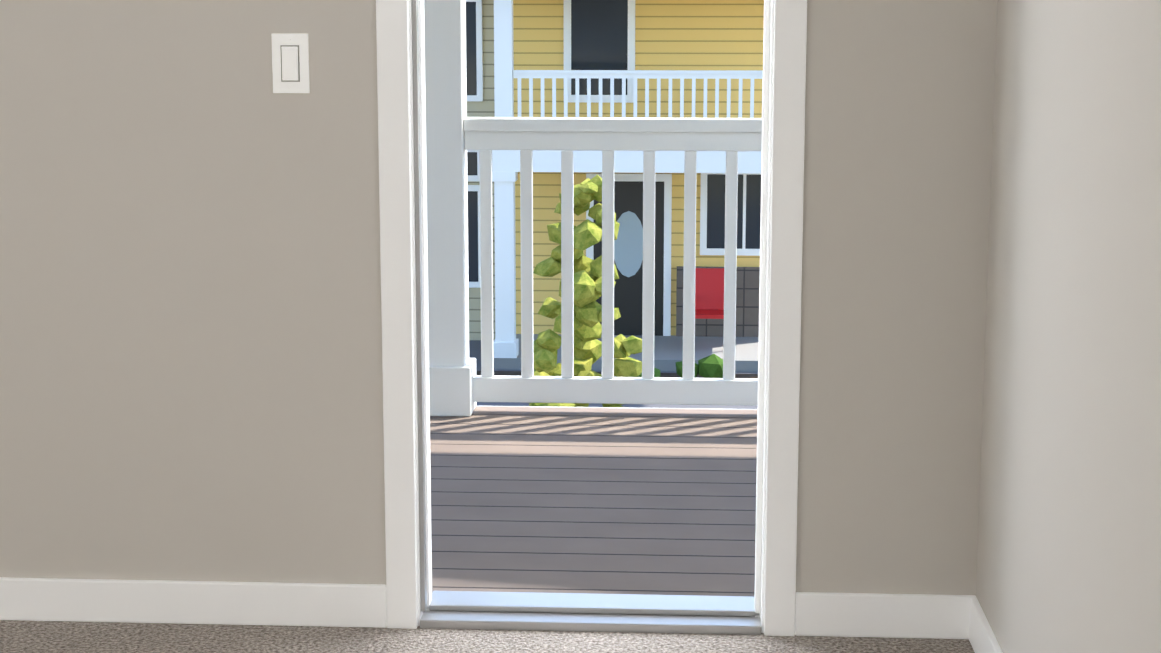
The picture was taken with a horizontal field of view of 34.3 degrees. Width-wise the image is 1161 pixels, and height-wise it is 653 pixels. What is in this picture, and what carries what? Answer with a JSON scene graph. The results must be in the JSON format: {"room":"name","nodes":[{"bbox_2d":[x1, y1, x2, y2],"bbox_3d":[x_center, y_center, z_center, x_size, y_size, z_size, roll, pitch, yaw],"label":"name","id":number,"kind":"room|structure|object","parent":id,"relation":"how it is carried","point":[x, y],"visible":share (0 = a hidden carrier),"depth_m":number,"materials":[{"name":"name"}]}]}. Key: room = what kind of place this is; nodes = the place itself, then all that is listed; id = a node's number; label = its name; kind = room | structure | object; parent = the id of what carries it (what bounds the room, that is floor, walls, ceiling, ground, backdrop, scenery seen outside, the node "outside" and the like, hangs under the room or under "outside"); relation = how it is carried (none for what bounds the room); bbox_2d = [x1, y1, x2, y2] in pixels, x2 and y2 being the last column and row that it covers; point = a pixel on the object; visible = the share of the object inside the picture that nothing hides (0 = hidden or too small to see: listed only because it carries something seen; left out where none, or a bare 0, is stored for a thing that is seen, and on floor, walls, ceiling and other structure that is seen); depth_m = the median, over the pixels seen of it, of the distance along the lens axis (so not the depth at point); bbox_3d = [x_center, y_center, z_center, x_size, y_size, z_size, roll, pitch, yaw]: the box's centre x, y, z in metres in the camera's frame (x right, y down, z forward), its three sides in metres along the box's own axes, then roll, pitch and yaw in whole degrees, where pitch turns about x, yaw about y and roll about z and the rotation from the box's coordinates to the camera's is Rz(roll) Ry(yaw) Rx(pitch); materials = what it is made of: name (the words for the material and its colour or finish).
{"room":"empty room","nodes":[
{"label":"empty room","id":0,"kind":"room"},
{"bbox_2d":[0,620,974,652],"bbox_3d":[-1.793,1.057,1.598,4.900,0.100,4.820,1,10,3],"label":"floor","id":1,"kind":"structure","parent":0,"point":[17,636],"depth_m":3.79,"materials":[{"name":"carpet"}]},
{"bbox_2d":[0,0,987,603],"bbox_3d":[-2.626,-0.621,3.895,7.110,2.440,0.160,1,10,3],"label":"wall","id":2,"kind":"structure","parent":0,"point":[190,334],"depth_m":3.77,"materials":[{"name":"beige paint"}]},
{"bbox_2d":[0,577,386,627],"bbox_3d":[-2.246,0.556,3.983,3.702,0.090,0.014,1,10,3],"label":"baseboard","id":3,"kind":"structure","parent":2,"relation":"attached to","point":[22,599],"depth_m":3.89,"materials":[{"name":"white wood"}]},
{"bbox_2d":[271,34,309,92],"bbox_3d":[-0.570,-0.516,3.697,0.072,0.116,0.015,1,10,3],"label":"light switch","id":4,"kind":"object","parent":2,"relation":"attached to","point":[290,62],"visible":1,"depth_m":3.70,"materials":[{"name":"white plastic"}]},
{"bbox_2d":[420,591,761,634],"bbox_3d":[0.025,0.602,3.950,0.700,0.050,0.200,1,10,3],"label":"balcony door threshold sill","id":5,"kind":"structure","parent":2,"relation":"attached to","point":[643,613],"depth_m":3.90,"materials":[{"name":"silver metal"}]},
{"bbox_2d":[376,0,806,635],"bbox_3d":[0.024,-0.436,3.763,0.880,2.120,0.202,1,10,3],"label":"door frame","id":6,"kind":"structure","parent":2,"relation":"attached to","point":[400,32],"depth_m":3.75,"materials":[{"name":"white wood"}]},
{"bbox_2d":[795,592,959,638],"bbox_3d":[0.602,0.585,3.812,0.332,0.090,0.017,1,10,3],"label":"baseboard","id":7,"kind":"structure","parent":2,"relation":"attached to","point":[931,616],"depth_m":3.81,"materials":[{"name":"white wood"}]},
{"bbox_2d":[968,0,1160,652],"bbox_3d":[0.713,-0.170,1.241,0.120,2.440,4.770,1,10,3],"label":"wall","id":8,"kind":"structure","parent":0,"point":[1064,533],"depth_m":2.88,"materials":[{"name":"white paint"}]},
{"bbox_2d":[960,595,1002,652],"bbox_3d":[0.646,0.986,1.452,0.017,0.090,4.790,1,10,3],"label":"baseboard","id":9,"kind":"structure","parent":8,"relation":"attached to","point":[975,627],"depth_m":3.71,"materials":[{"name":"white wood"}]},
{"label":"outside","id":10,"kind":"structure","parent":0,"visible":0},
{"bbox_2d":[469,340,757,408],"bbox_3d":[0.666,-9.204,82.350,240.000,0.300,152.520,1,10,3],"label":"ground","id":11,"kind":"structure","parent":10,"point":[474,348],"depth_m":21.90,"materials":[{"name":"grey concrete"}]},
{"bbox_2d":[529,174,641,407],"bbox_3d":[0.041,0.323,15.748,1.072,3.212,1.064,1,10,3],"label":"tree","id":12,"kind":"object","parent":11,"relation":"on","point":[587,309],"visible":0.54,"depth_m":15.50,"materials":[{"name":"green plant"}]},
{"bbox_2d":[466,0,763,371],"bbox_3d":[-0.019,-2.865,25.999,7.060,6.065,6.070,1,10,3],"label":"house","id":13,"kind":"structure","parent":11,"relation":"on","point":[629,58],"depth_m":25.06,"materials":[{"name":"yellow"}]},
{"bbox_2d":[695,268,723,318],"bbox_3d":[1.699,-0.229,24.680,0.500,1.000,0.600,1,10,3],"label":"chair","id":14,"kind":"object","parent":13,"relation":"on","point":[709,293],"visible":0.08,"depth_m":24.84,"materials":[{"name":"red plastic"}]},
{"bbox_2d":[476,371,757,378],"bbox_3d":[1.784,0.716,22.904,8.500,0.040,1.300,1,10,3],"label":"ground","id":15,"kind":"structure","parent":11,"relation":"on","point":[518,373],"depth_m":23.48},
{"bbox_2d":[654,367,659,376],"label":"plants","id":16,"kind":"object","parent":15,"relation":"on","point":[656,371],"depth_m":22.58,"materials":[{"name":"green plant"}]},
{"bbox_2d":[675,361,682,377],"label":"plants","id":17,"kind":"object","parent":15,"relation":"on","point":[679,365],"depth_m":22.93,"materials":[{"name":"green plant"}]},
{"bbox_2d":[694,354,722,377],"label":"plants","id":18,"kind":"object","parent":15,"relation":"on","point":[710,366],"depth_m":22.77,"materials":[{"name":"green plant"}]},
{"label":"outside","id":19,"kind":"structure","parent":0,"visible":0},
{"bbox_2d":[418,406,756,626],"bbox_3d":[1.397,0.575,5.040,4.050,0.240,2.180,1,10,3],"label":"deck","id":20,"kind":"object","parent":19,"point":[617,500],"depth_m":4.99,"materials":[{"name":"grey wood"}]},
{"bbox_2d":[424,0,476,416],"bbox_3d":[-0.430,-0.762,5.921,0.170,2.100,0.170,1,10,3],"label":"column","id":21,"kind":"structure","parent":20,"relation":"on","point":[452,368],"depth_m":5.93,"materials":[{"name":"white wood"}]},
{"bbox_2d":[463,117,761,404],"bbox_3d":[1.549,-0.189,5.893,3.831,0.907,0.095,1,10,3],"label":"balcony railing","id":22,"kind":"object","parent":20,"relation":"on","point":[606,136],"visible":0.38,"depth_m":5.91,"materials":[{"name":"white wood"}]}
]}

